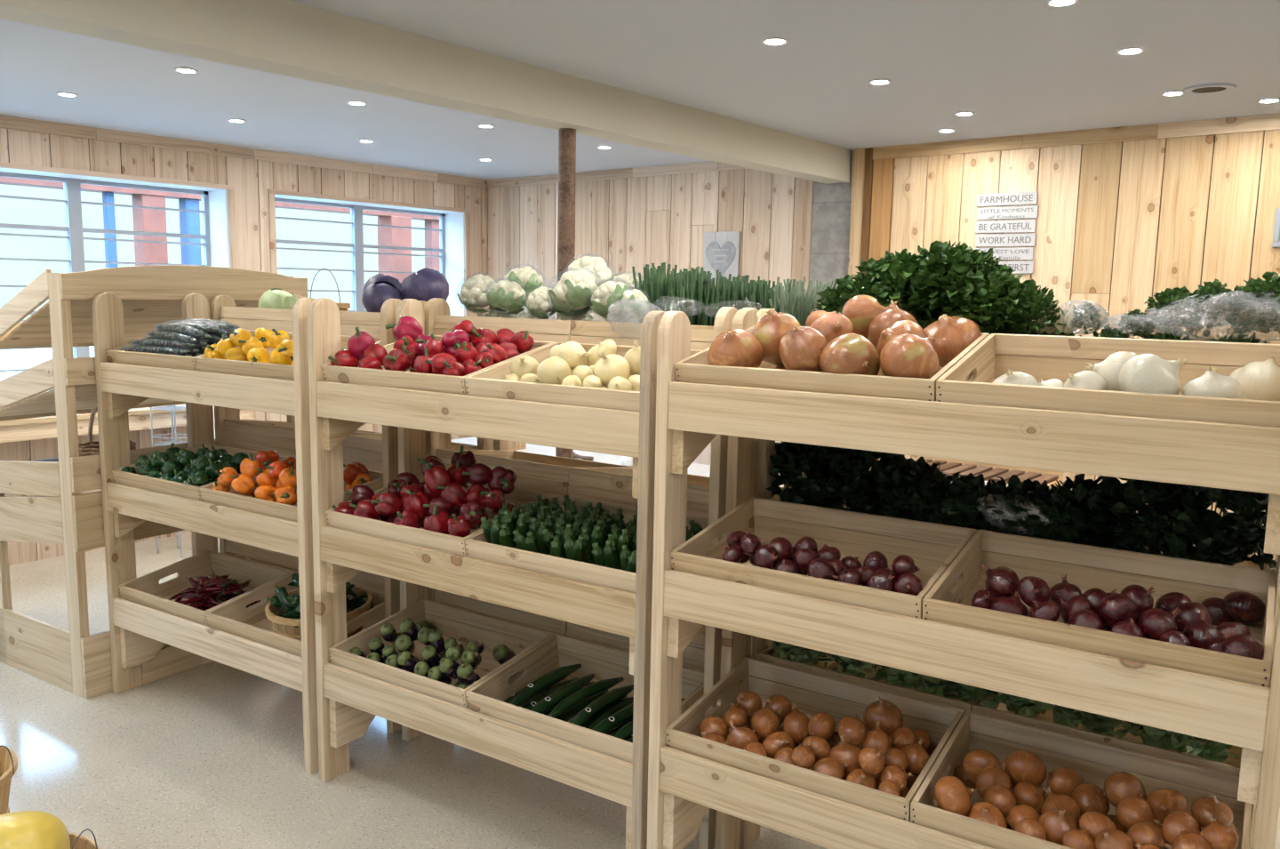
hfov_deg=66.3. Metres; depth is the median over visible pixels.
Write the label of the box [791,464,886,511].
greens
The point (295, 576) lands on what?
poblano
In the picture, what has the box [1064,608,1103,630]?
onion
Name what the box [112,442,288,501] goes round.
crate
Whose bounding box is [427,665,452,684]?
eggplant
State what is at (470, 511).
pepper
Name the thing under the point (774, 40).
recessed light
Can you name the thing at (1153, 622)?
onion
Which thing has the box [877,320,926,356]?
onion
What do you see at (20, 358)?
ground
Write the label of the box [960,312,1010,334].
bunch
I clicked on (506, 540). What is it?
zucchini
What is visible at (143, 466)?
pepper
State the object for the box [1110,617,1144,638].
onion
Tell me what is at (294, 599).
poblano
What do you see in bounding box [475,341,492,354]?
pepper
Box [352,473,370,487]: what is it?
pepper
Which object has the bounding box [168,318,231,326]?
cucumber
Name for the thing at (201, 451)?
pepper
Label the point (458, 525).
pepper
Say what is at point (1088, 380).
onion
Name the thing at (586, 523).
zucchini
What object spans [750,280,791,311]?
bundle
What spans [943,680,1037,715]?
lettuce
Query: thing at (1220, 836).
onion
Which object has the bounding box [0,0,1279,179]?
ceiling
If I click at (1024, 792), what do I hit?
onion
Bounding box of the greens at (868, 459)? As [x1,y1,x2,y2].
[808,445,910,503]
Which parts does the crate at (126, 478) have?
panel, panel, panel, panel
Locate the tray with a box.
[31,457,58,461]
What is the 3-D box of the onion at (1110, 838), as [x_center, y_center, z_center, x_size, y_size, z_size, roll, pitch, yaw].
[0.993,0.882,2.050,0.070,0.068,0.075,1,8,-1]
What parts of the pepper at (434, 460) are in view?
stem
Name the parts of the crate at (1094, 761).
panel, panel, panel, panel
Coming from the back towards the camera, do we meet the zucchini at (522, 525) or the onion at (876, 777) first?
the zucchini at (522, 525)
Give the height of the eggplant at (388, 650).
0.076 m
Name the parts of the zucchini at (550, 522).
stem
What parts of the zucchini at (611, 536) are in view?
stem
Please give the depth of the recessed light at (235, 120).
5.74 m
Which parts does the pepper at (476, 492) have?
stem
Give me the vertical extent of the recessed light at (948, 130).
0.008 m
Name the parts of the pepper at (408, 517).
stem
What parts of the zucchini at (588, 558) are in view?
stem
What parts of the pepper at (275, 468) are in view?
stem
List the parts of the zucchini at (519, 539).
stem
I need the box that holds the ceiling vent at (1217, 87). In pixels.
[1182,82,1236,95]
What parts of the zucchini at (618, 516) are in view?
stem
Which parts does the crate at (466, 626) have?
panel, panel, panel, panel, panel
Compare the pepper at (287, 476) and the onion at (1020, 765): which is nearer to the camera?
the onion at (1020, 765)
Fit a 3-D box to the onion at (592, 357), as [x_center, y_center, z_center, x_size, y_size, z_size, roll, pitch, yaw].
[-0.128,-0.199,2.900,0.066,0.072,0.064,4,8,23]
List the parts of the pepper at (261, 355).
stem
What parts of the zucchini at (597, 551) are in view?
stem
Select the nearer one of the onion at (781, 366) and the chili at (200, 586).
the onion at (781, 366)
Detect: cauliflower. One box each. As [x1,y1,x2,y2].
[456,274,495,312]
[483,309,514,318]
[486,280,525,314]
[503,266,543,306]
[515,309,548,334]
[524,286,557,317]
[548,270,599,316]
[551,312,589,335]
[564,256,613,286]
[582,311,599,321]
[591,280,631,319]
[603,313,639,339]
[612,272,642,290]
[618,288,649,317]
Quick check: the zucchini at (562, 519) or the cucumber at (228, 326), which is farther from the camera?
the cucumber at (228, 326)
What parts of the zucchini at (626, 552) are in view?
stem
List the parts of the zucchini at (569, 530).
stem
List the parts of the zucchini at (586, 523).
stem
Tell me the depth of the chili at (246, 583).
4.22 m
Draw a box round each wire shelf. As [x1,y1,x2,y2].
[151,404,185,410]
[152,432,187,445]
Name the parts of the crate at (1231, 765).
panel, panel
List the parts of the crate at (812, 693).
panel, panel, panel, panel, panel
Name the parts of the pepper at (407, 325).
stem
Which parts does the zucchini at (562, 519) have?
stem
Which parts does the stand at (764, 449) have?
post, post, post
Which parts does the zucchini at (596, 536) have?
stem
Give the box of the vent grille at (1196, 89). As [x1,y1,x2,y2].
[1192,87,1226,92]
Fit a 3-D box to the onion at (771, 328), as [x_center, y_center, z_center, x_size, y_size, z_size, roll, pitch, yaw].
[0.345,-0.223,2.474,0.135,0.142,0.125,-3,9,-26]
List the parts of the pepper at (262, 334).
stem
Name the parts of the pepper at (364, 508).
stem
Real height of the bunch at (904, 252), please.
0.130 m
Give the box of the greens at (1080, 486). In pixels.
[1019,473,1152,550]
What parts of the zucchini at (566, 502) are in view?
stem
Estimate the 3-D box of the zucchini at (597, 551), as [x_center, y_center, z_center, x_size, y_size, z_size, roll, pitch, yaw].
[-0.104,0.412,2.840,0.043,0.157,0.094,6,9,33]
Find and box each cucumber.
[121,344,187,352]
[130,338,194,346]
[136,344,189,351]
[144,336,207,341]
[144,352,178,355]
[147,330,196,341]
[152,336,207,344]
[155,323,203,334]
[158,329,210,337]
[165,320,227,327]
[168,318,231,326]
[171,322,219,330]
[175,352,191,356]
[179,345,199,351]
[185,350,201,355]
[192,344,206,348]
[194,347,204,353]
[199,329,223,333]
[202,334,221,340]
[202,339,217,344]
[210,333,227,337]
[220,325,239,328]
[222,328,231,335]
[504,682,556,703]
[509,663,581,705]
[520,677,577,710]
[529,673,595,714]
[544,680,595,715]
[548,676,623,718]
[556,689,607,721]
[568,694,627,727]
[570,684,633,726]
[584,696,633,729]
[592,702,633,734]
[607,718,632,735]
[613,697,684,740]
[624,735,632,742]
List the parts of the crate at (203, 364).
panel, panel, panel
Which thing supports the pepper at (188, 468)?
on the pepper
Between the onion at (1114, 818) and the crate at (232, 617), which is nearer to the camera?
the onion at (1114, 818)
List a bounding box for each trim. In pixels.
[0,114,487,188]
[487,160,749,188]
[872,112,1279,159]
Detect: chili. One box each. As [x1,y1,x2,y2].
[168,591,195,599]
[169,592,196,599]
[177,591,200,599]
[182,596,202,604]
[184,576,198,584]
[187,597,206,607]
[189,588,201,598]
[190,588,229,599]
[191,583,228,590]
[192,595,216,604]
[193,576,212,580]
[195,579,232,595]
[195,580,203,589]
[198,601,215,607]
[200,592,215,599]
[202,579,238,585]
[202,587,224,591]
[205,600,221,605]
[208,574,230,581]
[212,574,233,587]
[218,582,242,595]
[221,585,239,589]
[227,589,240,594]
[229,583,247,587]
[237,578,249,595]
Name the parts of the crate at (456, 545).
panel, panel, panel, panel, panel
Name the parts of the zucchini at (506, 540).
stem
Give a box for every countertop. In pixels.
[0,403,255,442]
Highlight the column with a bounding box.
[555,128,575,458]
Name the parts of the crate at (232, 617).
panel, panel, panel, panel, panel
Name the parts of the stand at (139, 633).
post, foot rail, post, post, post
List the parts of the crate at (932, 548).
panel, panel, panel, panel, panel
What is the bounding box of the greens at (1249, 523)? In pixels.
[1144,484,1277,569]
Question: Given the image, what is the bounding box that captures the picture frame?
[1272,208,1279,247]
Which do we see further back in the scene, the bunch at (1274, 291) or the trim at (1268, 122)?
the trim at (1268, 122)
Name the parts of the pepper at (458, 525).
stem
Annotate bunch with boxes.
[813,274,889,312]
[851,250,916,310]
[856,252,951,319]
[871,248,918,291]
[903,240,976,319]
[903,240,1008,316]
[909,309,936,329]
[924,240,981,290]
[945,266,1032,330]
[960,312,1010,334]
[976,263,1036,332]
[987,279,1059,333]
[1007,294,1066,335]
[1013,327,1074,335]
[1067,302,1102,334]
[1079,324,1135,338]
[1117,309,1155,337]
[1143,327,1193,340]
[1144,286,1207,335]
[1176,278,1250,336]
[1208,331,1270,343]
[1224,271,1279,335]
[1250,279,1279,335]
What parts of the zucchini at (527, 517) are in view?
stem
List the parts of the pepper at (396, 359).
stem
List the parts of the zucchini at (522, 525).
stem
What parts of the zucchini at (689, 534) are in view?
stem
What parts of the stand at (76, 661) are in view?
post, post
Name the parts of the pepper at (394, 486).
stem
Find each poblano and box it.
[266,595,282,607]
[273,584,296,607]
[282,609,300,617]
[284,606,294,611]
[287,580,295,585]
[287,593,300,605]
[291,572,299,586]
[293,605,300,615]
[345,584,352,591]
[345,584,357,597]
[345,600,356,608]
[346,592,358,611]
[348,594,368,604]
[354,600,374,610]
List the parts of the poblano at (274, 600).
stem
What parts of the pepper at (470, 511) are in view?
stem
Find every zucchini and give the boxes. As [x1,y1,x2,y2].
[480,516,492,543]
[490,518,501,544]
[491,513,501,524]
[497,503,510,519]
[499,523,515,548]
[500,510,515,544]
[509,506,519,529]
[512,528,525,550]
[514,513,528,548]
[520,504,527,513]
[523,512,532,531]
[524,501,536,518]
[524,531,538,552]
[528,517,540,537]
[533,500,542,514]
[536,494,546,505]
[536,505,548,519]
[536,513,544,525]
[536,521,550,554]
[542,528,567,559]
[544,497,550,505]
[544,513,555,532]
[545,504,551,514]
[549,496,559,510]
[549,535,563,558]
[552,509,559,520]
[553,512,567,535]
[554,522,565,547]
[556,506,565,515]
[562,494,571,513]
[562,523,576,550]
[563,534,574,559]
[565,509,575,521]
[565,513,573,527]
[566,500,576,514]
[571,535,586,561]
[572,522,581,539]
[573,513,583,528]
[578,510,586,521]
[580,520,591,540]
[580,527,593,564]
[581,506,590,516]
[582,516,593,531]
[586,501,593,512]
[590,510,598,527]
[590,525,604,564]
[591,542,606,567]
[592,502,604,514]
[593,519,607,546]
[594,507,601,519]
[600,514,609,539]
[603,539,620,569]
[604,509,611,520]
[605,533,617,555]
[607,518,612,530]
[609,523,621,534]
[611,508,623,523]
[612,527,620,544]
[616,519,625,533]
[616,528,631,569]
[619,544,631,570]
[624,523,635,544]
[625,550,636,573]
[629,518,637,530]
[630,535,636,553]
[632,513,637,523]
[685,525,693,541]
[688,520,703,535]
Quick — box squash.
[0,810,70,848]
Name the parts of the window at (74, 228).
casing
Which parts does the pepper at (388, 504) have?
stem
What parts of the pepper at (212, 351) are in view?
stem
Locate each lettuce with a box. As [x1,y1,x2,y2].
[767,640,831,665]
[818,651,898,682]
[880,664,961,699]
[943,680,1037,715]
[1018,698,1106,730]
[1081,712,1188,750]
[1166,730,1241,762]
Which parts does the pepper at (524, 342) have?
stem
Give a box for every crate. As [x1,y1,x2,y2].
[105,329,255,371]
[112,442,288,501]
[118,549,295,625]
[194,332,380,380]
[200,457,383,521]
[204,571,384,656]
[218,306,292,332]
[221,418,382,457]
[225,539,298,569]
[321,335,555,394]
[325,472,555,556]
[328,599,554,708]
[339,311,380,337]
[343,432,477,471]
[347,570,384,591]
[432,314,572,342]
[434,589,567,635]
[435,448,632,495]
[464,342,701,412]
[464,494,708,593]
[465,632,703,763]
[566,622,774,671]
[568,467,783,518]
[569,320,713,350]
[665,656,965,822]
[670,496,976,619]
[674,325,989,400]
[755,646,986,712]
[767,497,987,530]
[910,710,1252,848]
[922,529,1276,687]
[936,333,1279,427]
[972,691,1241,775]
[990,528,1275,571]
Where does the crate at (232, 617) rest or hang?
on the stand at (139, 633)
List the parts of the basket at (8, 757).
wire handle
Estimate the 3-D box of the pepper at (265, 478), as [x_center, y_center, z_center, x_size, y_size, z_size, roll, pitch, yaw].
[-1.397,0.199,3.666,0.068,0.084,0.071,5,8,24]
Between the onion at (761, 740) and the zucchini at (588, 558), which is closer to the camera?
the onion at (761, 740)
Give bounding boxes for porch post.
[102,192,117,268]
[131,193,167,265]
[178,198,201,264]
[377,216,411,283]
[424,219,439,271]
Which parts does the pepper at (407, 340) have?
stem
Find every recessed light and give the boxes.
[56,91,77,96]
[174,66,197,73]
[227,118,245,122]
[347,100,366,105]
[359,139,374,143]
[477,123,494,127]
[479,158,492,160]
[597,145,611,148]
[762,36,787,45]
[868,78,890,84]
[937,128,955,132]
[954,111,974,115]
[1046,0,1078,7]
[1116,47,1144,55]
[1161,90,1184,95]
[1256,97,1279,103]
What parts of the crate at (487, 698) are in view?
panel, panel, panel, panel, panel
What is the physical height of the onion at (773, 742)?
0.080 m
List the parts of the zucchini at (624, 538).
stem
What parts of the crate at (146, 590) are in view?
panel, panel, panel, panel, panel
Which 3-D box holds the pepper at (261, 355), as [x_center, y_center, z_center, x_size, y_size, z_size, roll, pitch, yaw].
[-1.383,-0.242,3.562,0.086,0.081,0.085,-5,10,-39]
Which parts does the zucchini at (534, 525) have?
stem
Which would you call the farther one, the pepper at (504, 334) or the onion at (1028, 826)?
the pepper at (504, 334)
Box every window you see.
[0,161,237,391]
[267,189,470,316]
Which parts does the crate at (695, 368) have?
panel, panel, panel, panel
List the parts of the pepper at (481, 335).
stem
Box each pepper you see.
[120,465,136,473]
[134,455,151,466]
[137,458,154,475]
[143,468,163,478]
[150,449,168,468]
[159,472,174,480]
[160,458,181,475]
[165,443,180,459]
[170,469,189,483]
[173,456,184,470]
[175,448,197,465]
[183,459,196,474]
[183,474,196,486]
[188,470,209,486]
[192,455,209,471]
[195,443,208,456]
[204,344,225,359]
[204,445,222,462]
[205,457,223,479]
[208,476,217,483]
[211,480,230,492]
[214,448,227,453]
[215,466,238,486]
[216,334,235,355]
[216,453,232,463]
[222,460,237,470]
[224,347,247,360]
[228,328,252,348]
[231,452,248,468]
[231,473,255,495]
[238,336,263,355]
[240,453,259,477]
[247,346,270,365]
[248,492,255,497]
[254,327,272,348]
[254,484,276,501]
[255,449,279,472]
[256,467,278,485]
[265,460,287,478]
[269,328,289,349]
[269,339,292,365]
[274,485,296,504]
[275,478,296,488]
[278,339,293,356]
[279,465,296,487]
[282,456,295,469]
[328,349,359,367]
[331,501,354,514]
[343,461,368,486]
[344,484,351,491]
[345,484,374,504]
[347,326,375,360]
[349,499,382,519]
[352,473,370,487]
[358,356,383,369]
[363,343,387,366]
[370,493,383,518]
[371,492,402,516]
[380,515,393,522]
[382,348,412,371]
[384,315,423,341]
[387,479,407,499]
[391,510,403,523]
[392,335,415,351]
[395,509,420,528]
[396,472,420,484]
[399,483,422,503]
[400,344,423,369]
[402,488,430,519]
[412,481,424,492]
[414,334,436,355]
[414,347,434,374]
[416,455,446,474]
[419,513,430,527]
[423,333,444,355]
[423,483,441,500]
[423,496,453,516]
[424,352,456,375]
[424,462,451,495]
[424,504,449,535]
[437,482,467,507]
[441,328,471,355]
[442,360,465,375]
[447,460,469,486]
[447,513,470,537]
[449,506,459,517]
[451,319,476,342]
[451,445,476,468]
[454,341,478,363]
[459,501,480,521]
[462,359,481,375]
[462,463,491,485]
[464,483,489,510]
[468,508,487,528]
[471,328,497,347]
[473,351,494,368]
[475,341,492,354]
[484,488,504,509]
[486,343,507,364]
[488,465,517,494]
[492,502,514,519]
[496,328,515,344]
[499,341,519,359]
[510,330,534,353]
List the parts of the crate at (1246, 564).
panel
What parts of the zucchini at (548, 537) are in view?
stem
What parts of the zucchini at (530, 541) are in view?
stem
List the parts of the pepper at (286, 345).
stem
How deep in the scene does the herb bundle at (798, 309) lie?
3.20 m
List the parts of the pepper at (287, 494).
stem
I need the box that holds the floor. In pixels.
[0,533,1279,848]
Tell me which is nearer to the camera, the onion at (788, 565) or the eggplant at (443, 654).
the onion at (788, 565)
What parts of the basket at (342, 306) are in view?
wire handle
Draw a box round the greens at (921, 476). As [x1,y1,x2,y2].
[856,456,952,521]
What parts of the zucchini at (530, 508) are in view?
stem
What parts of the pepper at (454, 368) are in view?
stem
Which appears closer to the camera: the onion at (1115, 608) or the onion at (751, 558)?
the onion at (1115, 608)
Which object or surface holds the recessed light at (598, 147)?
in the ceiling
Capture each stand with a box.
[0,265,307,698]
[91,292,401,774]
[209,293,493,594]
[306,297,737,848]
[424,297,800,601]
[646,309,1279,848]
[740,308,1279,848]
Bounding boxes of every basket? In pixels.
[0,744,17,814]
[68,828,100,848]
[78,403,135,455]
[264,586,372,640]
[310,268,350,311]
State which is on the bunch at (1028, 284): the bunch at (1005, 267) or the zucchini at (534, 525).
the bunch at (1005, 267)
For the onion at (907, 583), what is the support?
on the onion
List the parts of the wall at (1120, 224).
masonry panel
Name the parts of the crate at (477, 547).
panel, panel, panel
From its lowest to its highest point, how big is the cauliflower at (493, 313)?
0.155 m
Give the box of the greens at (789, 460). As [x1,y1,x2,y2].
[765,440,864,505]
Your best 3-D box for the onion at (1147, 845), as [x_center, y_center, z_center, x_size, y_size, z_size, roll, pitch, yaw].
[1.045,0.892,2.013,0.058,0.058,0.067,4,8,23]
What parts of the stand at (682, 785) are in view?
post, post, post, post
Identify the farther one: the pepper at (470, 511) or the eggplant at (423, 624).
the eggplant at (423, 624)
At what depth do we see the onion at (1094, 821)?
2.10 m
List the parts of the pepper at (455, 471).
stem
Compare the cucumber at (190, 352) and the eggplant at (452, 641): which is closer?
the eggplant at (452, 641)
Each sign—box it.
[703,231,740,282]
[973,191,1038,273]
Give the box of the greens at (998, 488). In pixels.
[965,474,1069,539]
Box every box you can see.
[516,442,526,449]
[900,456,1063,489]
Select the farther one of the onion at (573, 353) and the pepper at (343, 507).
the pepper at (343, 507)
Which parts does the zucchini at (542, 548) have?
stem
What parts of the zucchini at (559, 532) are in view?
stem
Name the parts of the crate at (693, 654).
panel, panel, panel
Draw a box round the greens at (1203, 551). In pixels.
[1104,499,1255,567]
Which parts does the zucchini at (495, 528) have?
stem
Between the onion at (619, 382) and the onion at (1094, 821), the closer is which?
the onion at (1094, 821)
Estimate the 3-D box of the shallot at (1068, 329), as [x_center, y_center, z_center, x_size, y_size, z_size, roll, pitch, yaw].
[1.128,-0.275,2.575,0.031,0.076,0.031,-4,9,-34]
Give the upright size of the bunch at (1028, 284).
0.160 m
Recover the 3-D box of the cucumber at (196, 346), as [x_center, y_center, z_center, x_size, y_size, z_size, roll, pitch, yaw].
[-1.875,-0.329,4.011,0.400,0.038,0.038,7,10,36]
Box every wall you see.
[0,128,487,565]
[488,129,1279,559]
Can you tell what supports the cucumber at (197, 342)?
on the cucumber at (177, 347)
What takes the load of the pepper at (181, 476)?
on the pepper
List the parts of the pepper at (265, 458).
stem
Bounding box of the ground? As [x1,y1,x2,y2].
[0,346,94,380]
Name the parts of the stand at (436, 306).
post, post, post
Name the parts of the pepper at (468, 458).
stem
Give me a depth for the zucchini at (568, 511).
3.08 m
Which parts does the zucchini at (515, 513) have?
stem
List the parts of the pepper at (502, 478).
stem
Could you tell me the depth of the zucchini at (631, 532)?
2.86 m
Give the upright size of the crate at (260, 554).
0.194 m
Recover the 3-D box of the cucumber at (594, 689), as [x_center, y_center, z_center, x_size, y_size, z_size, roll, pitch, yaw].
[-0.188,0.874,3.137,0.047,0.064,0.343,8,11,43]
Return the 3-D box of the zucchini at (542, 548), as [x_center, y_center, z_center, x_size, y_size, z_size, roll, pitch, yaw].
[-0.295,0.370,2.997,0.041,0.160,0.084,1,8,2]
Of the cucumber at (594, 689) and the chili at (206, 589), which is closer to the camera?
the cucumber at (594, 689)
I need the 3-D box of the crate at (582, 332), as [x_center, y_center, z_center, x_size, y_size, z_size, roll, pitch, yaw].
[0.150,-0.238,3.382,0.644,0.226,0.478,6,9,33]
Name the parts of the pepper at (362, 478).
stem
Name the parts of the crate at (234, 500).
panel, panel, panel, panel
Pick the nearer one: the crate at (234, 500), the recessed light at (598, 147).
the crate at (234, 500)
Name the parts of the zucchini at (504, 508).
stem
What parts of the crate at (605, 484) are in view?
panel, panel, panel, panel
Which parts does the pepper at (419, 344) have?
stem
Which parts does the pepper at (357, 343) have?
stem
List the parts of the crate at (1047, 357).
panel, panel, panel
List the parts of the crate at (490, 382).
panel, panel, panel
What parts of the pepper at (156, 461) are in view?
stem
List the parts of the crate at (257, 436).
panel, panel, panel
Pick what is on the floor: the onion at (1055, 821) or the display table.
the display table
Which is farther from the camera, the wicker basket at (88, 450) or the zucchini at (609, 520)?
the wicker basket at (88, 450)
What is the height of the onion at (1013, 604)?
0.071 m
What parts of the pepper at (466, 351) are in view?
stem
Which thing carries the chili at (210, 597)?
on the chili at (205, 604)
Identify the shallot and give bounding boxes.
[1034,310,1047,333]
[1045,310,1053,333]
[1051,304,1064,334]
[1063,305,1075,334]
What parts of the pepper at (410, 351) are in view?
stem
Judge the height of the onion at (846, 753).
0.117 m
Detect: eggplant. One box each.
[348,647,367,657]
[367,652,385,663]
[368,637,384,655]
[380,623,397,642]
[382,645,398,660]
[385,654,402,669]
[392,632,403,645]
[395,634,415,654]
[397,650,419,673]
[399,617,421,640]
[414,661,432,677]
[417,620,436,631]
[417,627,432,645]
[421,645,441,666]
[427,629,445,654]
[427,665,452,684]
[439,657,459,679]
[440,648,446,657]
[444,637,463,653]
[445,644,463,660]
[456,662,475,685]
[457,672,480,684]
[457,684,469,688]
[461,649,481,666]
[464,640,484,654]
[492,644,516,664]
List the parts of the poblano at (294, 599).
stem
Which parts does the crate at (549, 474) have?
panel, panel, panel, panel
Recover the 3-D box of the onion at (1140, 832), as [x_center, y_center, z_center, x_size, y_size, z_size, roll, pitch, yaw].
[1.077,0.875,2.065,0.091,0.070,0.081,6,9,30]
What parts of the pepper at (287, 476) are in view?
stem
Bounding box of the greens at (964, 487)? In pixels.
[902,472,1002,529]
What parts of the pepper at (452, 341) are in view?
stem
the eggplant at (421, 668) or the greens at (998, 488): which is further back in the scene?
the eggplant at (421, 668)
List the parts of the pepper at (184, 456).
stem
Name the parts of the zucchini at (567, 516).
stem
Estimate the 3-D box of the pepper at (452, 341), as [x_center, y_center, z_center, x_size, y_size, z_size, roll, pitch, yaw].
[-0.592,-0.259,3.159,0.096,0.096,0.106,3,8,14]
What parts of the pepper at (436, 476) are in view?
stem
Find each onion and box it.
[504,373,519,381]
[509,355,539,379]
[520,373,539,383]
[536,356,571,384]
[549,338,566,357]
[558,341,587,369]
[560,375,582,386]
[571,365,593,386]
[582,375,603,388]
[585,344,599,366]
[588,364,595,375]
[593,351,630,387]
[597,339,616,358]
[607,376,632,391]
[624,339,640,375]
[627,374,639,391]
[699,715,728,740]
[703,732,729,744]
[707,328,764,367]
[722,544,743,562]
[722,703,748,727]
[726,720,759,749]
[727,530,746,546]
[735,691,762,718]
[739,552,749,563]
[740,533,760,555]
[743,741,767,756]
[746,722,764,743]
[748,554,757,566]
[750,707,782,738]
[752,308,800,364]
[754,544,780,569]
[762,730,794,758]
[764,694,791,722]
[767,536,793,559]
[770,363,786,369]
[773,746,794,765]
[775,559,797,573]
[778,322,828,371]
[779,726,799,747]
[783,701,809,744]
[791,560,807,575]
[791,742,815,768]
[793,546,818,570]
[794,536,817,552]
[801,736,831,761]
[805,310,836,327]
[807,558,838,580]
[808,712,836,740]
[810,312,853,342]
[812,757,849,779]
[816,543,840,561]
[818,332,879,375]
[826,730,840,748]
[828,733,861,778]
[830,559,845,579]
[837,568,863,585]
[838,713,867,745]
[840,556,862,569]
[841,294,887,338]
[845,768,876,789]
[856,565,875,586]
[857,746,884,775]
[861,719,890,753]
[863,551,890,569]
[863,696,903,735]
[866,300,918,350]
[866,568,897,591]
[872,765,885,790]
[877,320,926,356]
[878,366,884,375]
[878,779,903,796]
[880,333,939,378]
[880,764,913,792]
[882,747,908,770]
[888,726,916,749]
[890,554,920,577]
[894,573,922,595]
[900,738,929,774]
[900,786,910,798]
[904,770,919,788]
[913,728,930,751]
[923,313,981,367]
[926,741,938,757]
[934,775,975,815]
[952,763,975,788]
[962,748,1005,783]
[966,795,983,816]
[968,801,1007,828]
[971,589,997,609]
[975,764,1011,798]
[979,563,1019,596]
[984,784,1016,817]
[991,592,1028,616]
[992,369,1038,385]
[1004,749,1046,786]
[1004,804,1039,830]
[1012,780,1046,815]
[1014,817,1047,839]
[1017,576,1050,607]
[1029,600,1060,621]
[1037,808,1078,845]
[1038,377,1063,387]
[1040,785,1081,823]
[1047,767,1083,796]
[1048,574,1082,612]
[1060,595,1092,623]
[1062,828,1095,848]
[1063,370,1108,390]
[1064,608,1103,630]
[1071,783,1109,815]
[1079,810,1117,839]
[1081,587,1116,613]
[1083,351,1137,391]
[1094,828,1134,848]
[1096,593,1137,631]
[1100,771,1146,807]
[1106,814,1127,833]
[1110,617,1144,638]
[1115,794,1161,830]
[1118,353,1187,394]
[1120,584,1155,617]
[1127,820,1172,848]
[1135,842,1160,848]
[1138,607,1181,640]
[1145,788,1187,823]
[1154,592,1191,612]
[1159,630,1190,646]
[1161,810,1201,845]
[1170,601,1211,632]
[1172,829,1213,848]
[1181,366,1241,399]
[1182,609,1221,648]
[1191,792,1233,828]
[1200,817,1238,848]
[1201,597,1234,625]
[1202,634,1225,651]
[1216,622,1251,638]
[1220,632,1263,659]
[1222,591,1265,625]
[1228,367,1249,399]
[1230,822,1239,848]
[1237,357,1279,400]
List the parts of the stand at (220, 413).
post, post, rail, post, post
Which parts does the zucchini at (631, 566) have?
stem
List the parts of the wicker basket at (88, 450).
handle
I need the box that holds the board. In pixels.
[212,405,219,547]
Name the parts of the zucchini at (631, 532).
stem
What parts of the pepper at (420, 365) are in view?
stem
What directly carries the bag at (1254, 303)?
on the bunch at (1166, 335)
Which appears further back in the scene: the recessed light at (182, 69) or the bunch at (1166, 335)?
the recessed light at (182, 69)
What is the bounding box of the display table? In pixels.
[451,436,1194,545]
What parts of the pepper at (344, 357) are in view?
stem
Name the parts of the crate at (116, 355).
panel, panel, panel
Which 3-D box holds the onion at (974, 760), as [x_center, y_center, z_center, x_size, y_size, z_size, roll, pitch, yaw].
[0.844,0.840,2.403,0.100,0.091,0.084,2,8,5]
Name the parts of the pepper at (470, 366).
stem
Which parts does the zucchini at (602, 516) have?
stem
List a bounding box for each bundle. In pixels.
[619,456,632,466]
[632,262,677,322]
[666,265,711,311]
[668,267,720,342]
[696,270,731,343]
[716,274,765,313]
[735,276,770,310]
[738,276,840,326]
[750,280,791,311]
[773,278,841,326]
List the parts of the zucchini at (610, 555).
stem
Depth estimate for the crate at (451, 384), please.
3.13 m
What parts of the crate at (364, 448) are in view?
panel, panel, panel, panel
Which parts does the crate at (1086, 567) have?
panel, panel, panel, panel, panel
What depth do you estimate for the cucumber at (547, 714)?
3.14 m
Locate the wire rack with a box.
[150,404,187,557]
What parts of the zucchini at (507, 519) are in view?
stem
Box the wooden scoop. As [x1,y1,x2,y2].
[572,451,593,460]
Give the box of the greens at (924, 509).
[879,479,983,528]
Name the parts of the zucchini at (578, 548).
stem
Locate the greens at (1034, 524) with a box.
[989,485,1110,547]
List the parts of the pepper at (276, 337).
stem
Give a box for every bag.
[608,299,650,339]
[976,495,1047,538]
[1061,301,1109,334]
[1108,314,1161,335]
[1150,291,1279,341]
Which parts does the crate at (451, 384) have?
panel, panel, panel, panel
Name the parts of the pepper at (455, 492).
stem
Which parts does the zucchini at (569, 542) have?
stem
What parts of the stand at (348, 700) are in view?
post, post, post, post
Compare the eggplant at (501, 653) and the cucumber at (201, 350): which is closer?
the eggplant at (501, 653)
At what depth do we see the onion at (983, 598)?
2.16 m
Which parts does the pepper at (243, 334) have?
stem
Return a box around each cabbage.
[257,288,297,320]
[361,280,402,312]
[362,273,401,293]
[400,267,448,301]
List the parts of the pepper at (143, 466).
stem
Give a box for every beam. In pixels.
[0,0,851,183]
[0,176,439,220]
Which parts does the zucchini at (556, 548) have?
stem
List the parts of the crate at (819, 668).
panel, panel, panel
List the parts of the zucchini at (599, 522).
stem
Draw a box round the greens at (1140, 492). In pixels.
[1081,475,1208,550]
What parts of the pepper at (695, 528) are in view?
stem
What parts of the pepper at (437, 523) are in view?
stem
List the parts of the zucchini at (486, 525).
stem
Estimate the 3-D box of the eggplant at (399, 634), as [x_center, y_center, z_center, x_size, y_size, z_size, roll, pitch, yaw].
[-0.836,0.765,3.443,0.055,0.081,0.078,6,9,33]
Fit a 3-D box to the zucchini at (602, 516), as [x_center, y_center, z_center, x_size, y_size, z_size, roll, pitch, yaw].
[-0.111,0.348,3.003,0.040,0.160,0.084,3,8,14]
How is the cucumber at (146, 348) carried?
on the cucumber

